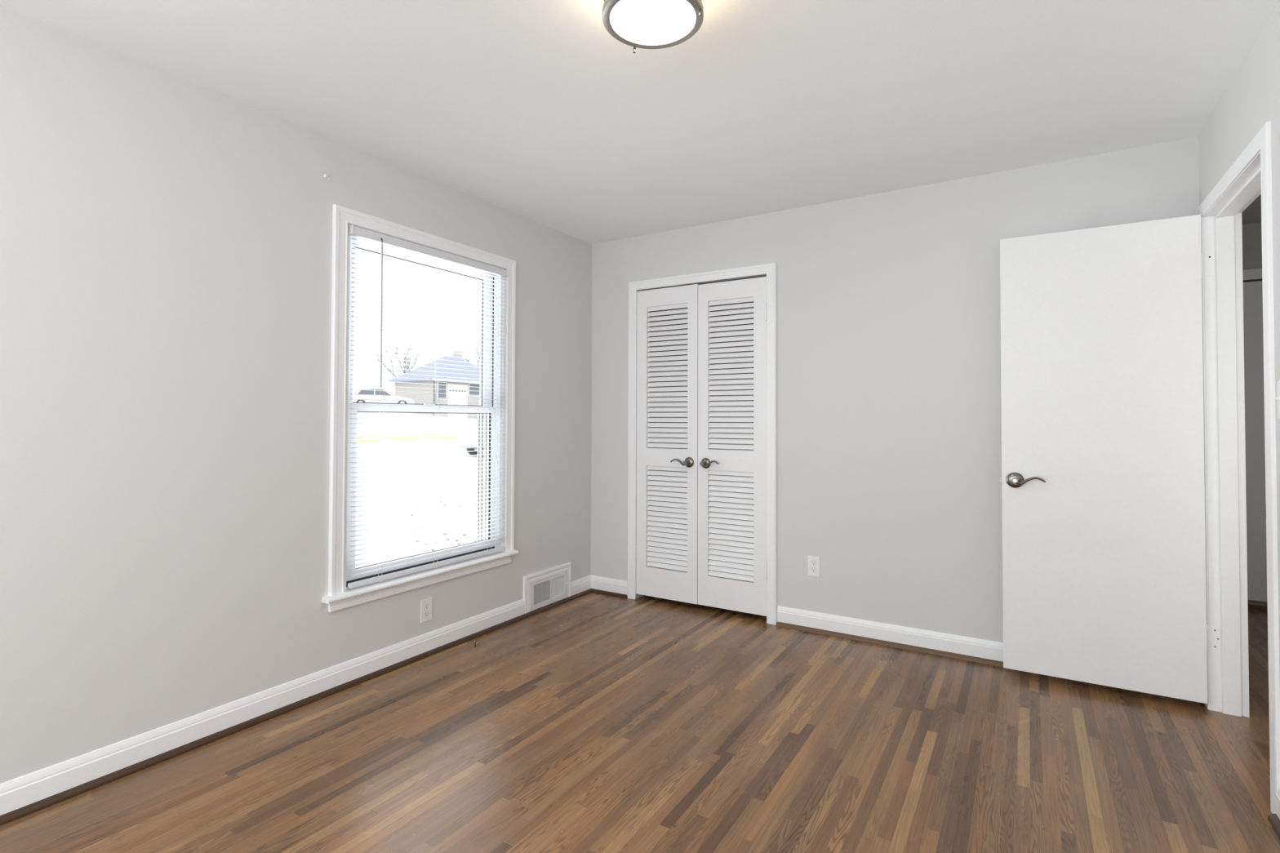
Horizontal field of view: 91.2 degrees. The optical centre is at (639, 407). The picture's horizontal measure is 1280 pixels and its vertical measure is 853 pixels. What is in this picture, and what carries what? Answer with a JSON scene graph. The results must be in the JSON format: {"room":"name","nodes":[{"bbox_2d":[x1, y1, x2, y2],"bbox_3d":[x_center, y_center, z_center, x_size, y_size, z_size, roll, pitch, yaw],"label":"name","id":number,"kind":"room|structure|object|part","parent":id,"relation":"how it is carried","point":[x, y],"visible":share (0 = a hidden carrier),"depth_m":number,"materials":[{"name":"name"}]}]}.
{"room":"empty bedroom","nodes":[
{"label":"empty bedroom","id":0,"kind":"room"},
{"bbox_2d":[0,5,591,783],"bbox_3d":[-1.867,0.057,2.105,0.160,2.520,5.540,0,-1,32],"label":"wall","id":1,"kind":"structure","parent":0,"point":[166,239],"depth_m":2.28,"materials":[{"name":"grey paint"}]},
{"bbox_2d":[0,562,591,815],"bbox_3d":[-1.759,1.109,2.100,0.015,0.232,5.400,0,-1,32],"label":"baseboard","id":2,"kind":"structure","parent":1,"relation":"attached to","point":[15,793],"depth_m":2.42,"materials":[{"name":"white paint"}]},
{"bbox_2d":[0,588,591,826],"bbox_3d":[-1.752,1.226,2.093,0.032,0.022,5.400,0,-1,32],"label":"trim","id":3,"kind":"structure","parent":1,"relation":"attached to","point":[12,815],"depth_m":2.41,"materials":[{"name":"brown wood"}]},
{"bbox_2d":[322,204,518,612],"bbox_3d":[-1.124,0.008,3.280,0.231,1.797,1.182,0,-1,32],"label":"window","id":4,"kind":"structure","parent":1,"relation":"in","point":[340,597],"depth_m":3.10,"materials":[{"name":"white paint"}]},
{"bbox_3d":[-1.154,-0.395,3.321,0.034,0.832,0.994,0,-1,32],"label":"sash","id":5,"kind":"part","parent":4,"relation":"part of","materials":[{"name":"glass"}]},
{"bbox_3d":[-1.124,0.398,3.287,0.033,0.819,0.994,0,-1,32],"label":"sash","id":6,"kind":"part","parent":4,"relation":"part of","materials":[{"name":"glass"}]},
{"bbox_2d":[347,224,508,588],"bbox_3d":[-1.050,0.004,3.257,0.042,1.648,1.004,0,-1,32],"label":"window blind","id":7,"kind":"object","parent":4,"relation":"attached to","point":[353,231],"visible":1,"depth_m":3.18,"materials":[{"name":"white plastic"}]},
{"bbox_3d":[-1.226,0.004,2.980,0.028,1.590,0.002,0,-1,32],"label":"ladder cord","id":8,"kind":"part","parent":7,"relation":"part of","materials":[{"name":"white fabric"}]},
{"bbox_3d":[-1.054,0.812,3.247,0.028,0.021,0.980,0,-1,32],"label":"rail","id":9,"kind":"part","parent":7,"relation":"part of","materials":[{"name":"white plastic"}]},
{"bbox_3d":[-1.055,0.010,3.256,0.028,1.590,0.002,0,-1,32],"label":"ladder cord","id":10,"kind":"part","parent":7,"relation":"part of","materials":[{"name":"white fabric"}]},
{"bbox_3d":[-0.856,0.017,3.579,0.028,1.590,0.002,0,-1,32],"label":"ladder cord","id":11,"kind":"part","parent":7,"relation":"part of","materials":[{"name":"white fabric"}]},
{"bbox_3d":[-0.825,-0.256,3.601,0.002,1.045,0.002,0,-1,32],"label":"lift cord","id":12,"kind":"part","parent":7,"relation":"part of","materials":[{"name":"white fabric"}]},
{"bbox_3d":[-0.820,-0.240,3.609,0.002,1.075,0.002,0,-1,32],"label":"lift cord","id":13,"kind":"part","parent":7,"relation":"part of","materials":[{"name":"white fabric"}]},
{"bbox_3d":[-0.950,0.429,3.719,0.010,0.820,0.032,0,-1,32],"label":"screen frame","id":14,"kind":"part","parent":4,"relation":"part of","materials":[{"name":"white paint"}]},
{"bbox_2d":[420,597,431,622],"bbox_3d":[-1.087,1.031,3.194,0.008,0.114,0.070,0,-1,32],"label":"wall outlet","id":15,"kind":"object","parent":1,"relation":"attached to","point":[426,604],"visible":1,"depth_m":3.19,"materials":[{"name":"white plastic"}]},
{"bbox_2d":[423,610,429,617],"bbox_3d":[-1.085,1.051,3.193,0.002,0.027,0.034,0,-1,32],"label":"receptacle","id":16,"kind":"object","parent":15,"relation":"attached to","point":[426,613],"depth_m":3.19,"materials":[{"name":"white plastic"}]},
{"bbox_2d":[423,603,429,609],"bbox_3d":[-1.085,1.012,3.193,0.002,0.028,0.036,0,-1,32],"label":"receptacle","id":17,"kind":"object","parent":15,"relation":"attached to","point":[426,606],"depth_m":3.19,"materials":[{"name":"white plastic"}]},
{"bbox_2d":[529,571,568,611],"bbox_3d":[-0.578,1.166,3.996,0.027,0.174,0.362,0,-1,32],"label":"air vent","id":18,"kind":"object","parent":1,"relation":"attached to","point":[544,592],"visible":1,"depth_m":3.99,"materials":[{"name":"white metal"}]},
{"bbox_2d":[0,592,1279,852],"bbox_3d":[0.878,1.276,1.641,5.020,0.080,7.600,0,-1,32],"label":"floor","id":19,"kind":"structure","parent":0,"point":[644,724],"depth_m":2.23,"materials":[{"name":"brown wood"}]},
{"bbox_2d":[0,0,1279,244],"bbox_3d":[-0.401,-1.274,1.296,3.526,0.120,5.660,0,-1,32],"label":"ceiling","id":20,"kind":"structure","parent":0,"point":[531,109],"depth_m":2.30,"materials":[{"name":"paint"}]},
{"bbox_2d":[602,0,703,53],"bbox_3d":[0.036,-1.140,1.771,0.295,0.127,0.295,0,-1,32],"label":"ceiling light","id":21,"kind":"object","parent":20,"relation":"attached to","point":[639,24],"visible":1,"depth_m":1.78,"materials":[{"name":"white glass"}]},
{"bbox_2d":[648,301,753,576],"bbox_3d":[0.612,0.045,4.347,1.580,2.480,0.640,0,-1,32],"label":"louvers","id":22,"kind":"structure","parent":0,"point":[752,301],"depth_m":4.73,"materials":[{"name":"paint"}]},
{"bbox_2d":[591,136,1199,642],"bbox_3d":[1.052,0.093,3.627,3.526,2.520,0.120,0,-1,32],"label":"wall","id":23,"kind":"structure","parent":0,"point":[889,409],"depth_m":3.38,"materials":[{"name":"grey paint"}]},
{"bbox_2d":[591,588,627,598],"bbox_3d":[-0.221,1.271,4.301,0.314,0.022,0.032,0,-1,32],"label":"trim","id":24,"kind":"structure","parent":23,"relation":"attached to","point":[593,590],"depth_m":4.28,"materials":[{"name":"brown wood"}]},
{"bbox_2d":[634,284,698,604],"bbox_3d":[0.160,0.229,4.081,0.461,2.028,0.096,0,-1,32],"label":"door","id":25,"kind":"structure","parent":23,"relation":"in","point":[679,583],"depth_m":4.10,"materials":[{"name":"white paint"}]},
{"bbox_3d":[0.254,0.347,3.995,0.124,0.041,0.053,0,-1,32],"label":"lever","id":26,"kind":"part","parent":25,"relation":"part of","materials":[{"name":"silver metal"}]},
{"bbox_2d":[627,262,777,625],"bbox_3d":[0.363,0.211,3.968,1.037,2.132,0.021,0,-1,32],"label":"door frame","id":27,"kind":"structure","parent":23,"relation":"attached to","point":[770,269],"depth_m":3.74,"materials":[{"name":"white paint"}]},
{"bbox_2d":[697,276,766,616],"bbox_3d":[0.555,0.227,3.837,0.461,2.020,0.096,0,-1,32],"label":"door","id":28,"kind":"structure","parent":23,"relation":"in","point":[746,593],"depth_m":3.86,"materials":[{"name":"white paint"}]},
{"bbox_3d":[0.435,0.346,3.883,0.124,0.041,0.053,0,-1,32],"label":"lever","id":29,"kind":"part","parent":28,"relation":"part of","materials":[{"name":"silver metal"}]},
{"bbox_2d":[591,574,1003,662],"bbox_3d":[1.035,1.210,3.537,3.256,0.098,0.014,0,-1,32],"label":"baseboard","id":30,"kind":"structure","parent":23,"relation":"attached to","point":[967,646],"depth_m":3.37,"materials":[{"name":"white paint"}]},
{"bbox_2d":[807,555,819,577],"bbox_3d":[0.990,0.905,3.574,0.070,0.114,0.008,0,-1,32],"label":"wall outlet","id":31,"kind":"object","parent":23,"relation":"attached to","point":[813,562],"visible":1,"depth_m":3.57,"materials":[{"name":"white plastic"}]},
{"bbox_2d":[810,567,816,572],"bbox_3d":[0.988,0.924,3.572,0.034,0.027,0.002,0,-1,32],"label":"receptacle","id":32,"kind":"object","parent":31,"relation":"attached to","point":[812,569],"depth_m":3.57,"materials":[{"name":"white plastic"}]},
{"bbox_2d":[810,560,816,565],"bbox_3d":[0.989,0.885,3.573,0.035,0.028,0.001,0,-1,32],"label":"receptacle","id":33,"kind":"object","parent":31,"relation":"attached to","point":[813,562],"depth_m":3.57,"materials":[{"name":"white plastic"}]},
{"bbox_2d":[776,621,1199,702],"bbox_3d":[1.609,1.255,3.170,1.896,0.022,0.032,0,-1,32],"label":"trim","id":34,"kind":"structure","parent":23,"relation":"attached to","point":[950,655],"depth_m":3.30,"materials":[{"name":"brown wood"}]},
{"bbox_2d":[1198,0,1279,667],"bbox_3d":[1.017,-0.008,0.323,0.110,2.440,5.540,0,-1,32],"label":"wall","id":35,"kind":"structure","parent":0,"point":[1251,100],"depth_m":2.04,"materials":[{"name":"grey paint"}]},
{"bbox_2d":[999,214,1208,703],"bbox_3d":[2.037,0.209,2.802,0.753,2.030,0.158,0,-1,31],"label":"door","id":36,"kind":"structure","parent":35,"relation":"in","point":[1102,479],"depth_m":2.77,"materials":[{"name":"white paint"}]},
{"bbox_3d":[1.788,0.338,2.887,0.134,0.041,0.053,0,-1,31],"label":"lever","id":37,"kind":"part","parent":36,"relation":"part of","materials":[{"name":"silver metal"}]},
{"bbox_2d":[1197,120,1279,813],"bbox_3d":[2.212,0.190,2.263,0.131,2.122,0.913,0,-1,32],"label":"door frame","id":38,"kind":"structure","parent":35,"relation":"attached to","point":[1223,224],"depth_m":2.57,"materials":[{"name":"white paint"}]},
{"bbox_3d":[1.968,0.324,1.949,0.043,0.070,0.006,0,-1,32],"label":"strike plate","id":39,"kind":"part","parent":38,"relation":"part of","materials":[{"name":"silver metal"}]},
{"bbox_2d":[1267,813,1279,839],"bbox_3d":[0.740,1.194,-0.005,0.032,0.022,4.452,0,-1,32],"label":"trim","id":40,"kind":"structure","parent":35,"relation":"attached to","point":[1273,820],"depth_m":1.86,"materials":[{"name":"brown wood"}]},
{"bbox_2d":[1275,380,1279,418],"bbox_3d":[1.883,-0.024,1.846,0.018,0.114,0.070,0,-1,32],"label":"light switch","id":41,"kind":"object","parent":35,"relation":"attached to","point":[1277,397],"visible":1,"depth_m":1.86,"materials":[{"name":"white plastic"}]},
{"bbox_3d":[1.888,-0.024,1.843,0.006,0.114,0.070,0,-1,32],"label":"plate","id":42,"kind":"part","parent":41,"relation":"part of","materials":[{"name":"white plastic"}]},
{"bbox_2d":[1275,786,1279,819],"bbox_3d":[0.749,1.144,-0.009,0.014,0.098,4.454,0,-1,32],"label":"baseboard","id":43,"kind":"structure","parent":35,"relation":"attached to","point":[1277,794],"depth_m":1.87,"materials":[{"name":"white paint"}]},
{"bbox_2d":[1241,194,1261,224],"bbox_3d":[3.337,-1.266,2.435,1.634,0.075,3.650,0,-1,32],"label":"ceiling","id":44,"kind":"structure","parent":0,"point":[1251,214],"depth_m":3.88,"materials":[{"name":"paint"}]},
{"bbox_2d":[1242,222,1267,606],"bbox_3d":[4.292,0.045,3.929,1.600,2.485,0.140,0,-1,32],"label":"wall","id":45,"kind":"structure","parent":0,"point":[1251,233],"depth_m":4.07,"materials":[{"name":"paint"}]},
{"bbox_2d":[1242,244,1251,257],"bbox_3d":[3.856,-1.018,4.135,0.258,0.075,0.006,0,-1,32],"label":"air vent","id":46,"kind":"object","parent":45,"relation":"in","point":[1246,250],"visible":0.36,"depth_m":4.08,"materials":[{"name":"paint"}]},
{"bbox_2d":[1242,268,1267,602],"bbox_3d":[4.007,0.196,4.036,0.952,2.186,0.063,0,-1,32],"label":"door","id":47,"kind":"structure","parent":45,"relation":"in","point":[1252,291],"depth_m":4.05,"materials":[{"name":"white paint"}]},
{"bbox_3d":[3.995,0.195,4.017,0.952,2.186,0.018,0,-1,32],"label":"casing","id":48,"kind":"part","parent":47,"relation":"part of","materials":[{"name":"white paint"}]},
{"label":"outside","id":49,"kind":"structure","parent":0,"visible":0},
{"bbox_2d":[355,439,484,568],"bbox_3d":[2.133,1.935,26.370,18.300,1.119,100.000,0,-1,32],"label":"snowy ground","id":50,"kind":"structure","parent":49,"point":[450,442],"depth_m":12.12,"materials":[{"name":"white snow"}]},
{"bbox_2d":[397,496,483,556],"bbox_3d":[-2.369,1.774,9.736,3.898,0.197,7.850,0,-1,32],"label":"fallen leaves","id":51,"kind":"object","parent":50,"relation":"on","point":[482,496],"visible":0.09,"depth_m":8.80,"materials":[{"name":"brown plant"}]},
{"bbox_2d":[455,427,484,454],"bbox_3d":[-4.086,0.880,21.555,1.736,1.450,4.465,0,-1,30],"label":"car","id":52,"kind":"object","parent":50,"relation":"on","point":[473,433],"visible":0.12,"depth_m":19.92,"materials":[{"name":"silver metal"}]},
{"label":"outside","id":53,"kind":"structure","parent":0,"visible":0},
{"bbox_2d":[356,412,484,435],"bbox_3d":[-24.485,0.734,42.855,38.500,2.036,100.000,0,-1,32],"label":"yard","id":54,"kind":"structure","parent":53,"point":[419,426],"depth_m":37.26,"materials":[{"name":"white snow"}]},
{"bbox_2d":[352,388,414,404],"bbox_3d":[-18.678,-0.641,45.153,4.465,1.450,1.736,1,-1,-26],"label":"car","id":55,"kind":"object","parent":54,"relation":"on","point":[404,400],"visible":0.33,"depth_m":44.33,"materials":[{"name":"silver metal"}]},
{"bbox_2d":[353,333,421,377],"bbox_3d":[-24.345,-3.078,61.022,6.296,8.491,4.556,1,-1,-33],"label":"bare tree","id":56,"kind":"object","parent":54,"relation":"on","point":[406,362],"visible":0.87,"depth_m":61.74,"materials":[{"name":"grey plant"}]},
{"bbox_2d":[387,351,484,418],"bbox_3d":[-17.887,-2.125,59.634,6.220,6.750,9.520,0,-1,32],"label":"house","id":57,"kind":"structure","parent":54,"relation":"on","point":[460,388],"depth_m":56.77,"materials":[{"name":"brick"}]},
{"bbox_3d":[-17.469,-1.503,55.347,0.020,1.410,0.910,0,-1,32],"label":"pane","id":58,"kind":"part","parent":57,"relation":"part of","materials":[{"name":"grey glass"}]},
{"bbox_3d":[-16.546,-0.447,56.901,0.050,3.300,2.300,0,-1,32],"label":"garage door","id":59,"kind":"part","parent":57,"relation":"part of","materials":[{"name":"white"}]},
{"bbox_3d":[-15.404,-1.661,58.689,0.020,1.060,1.460,0,-1,32],"label":"pane","id":60,"kind":"part","parent":57,"relation":"part of","materials":[{"name":"grey glass"}]},
{"bbox_2d":[456,341,479,367],"bbox_3d":[-17.852,-3.268,71.179,5.986,9.268,4.401,-1,-1,37],"label":"bare tree","id":61,"kind":"object","parent":54,"relation":"on","point":[475,349],"visible":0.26,"depth_m":70.95,"materials":[{"name":"grey plant"}]},
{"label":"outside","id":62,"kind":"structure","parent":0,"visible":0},
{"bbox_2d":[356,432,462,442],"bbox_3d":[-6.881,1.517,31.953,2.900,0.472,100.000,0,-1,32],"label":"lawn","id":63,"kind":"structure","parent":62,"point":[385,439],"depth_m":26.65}
]}

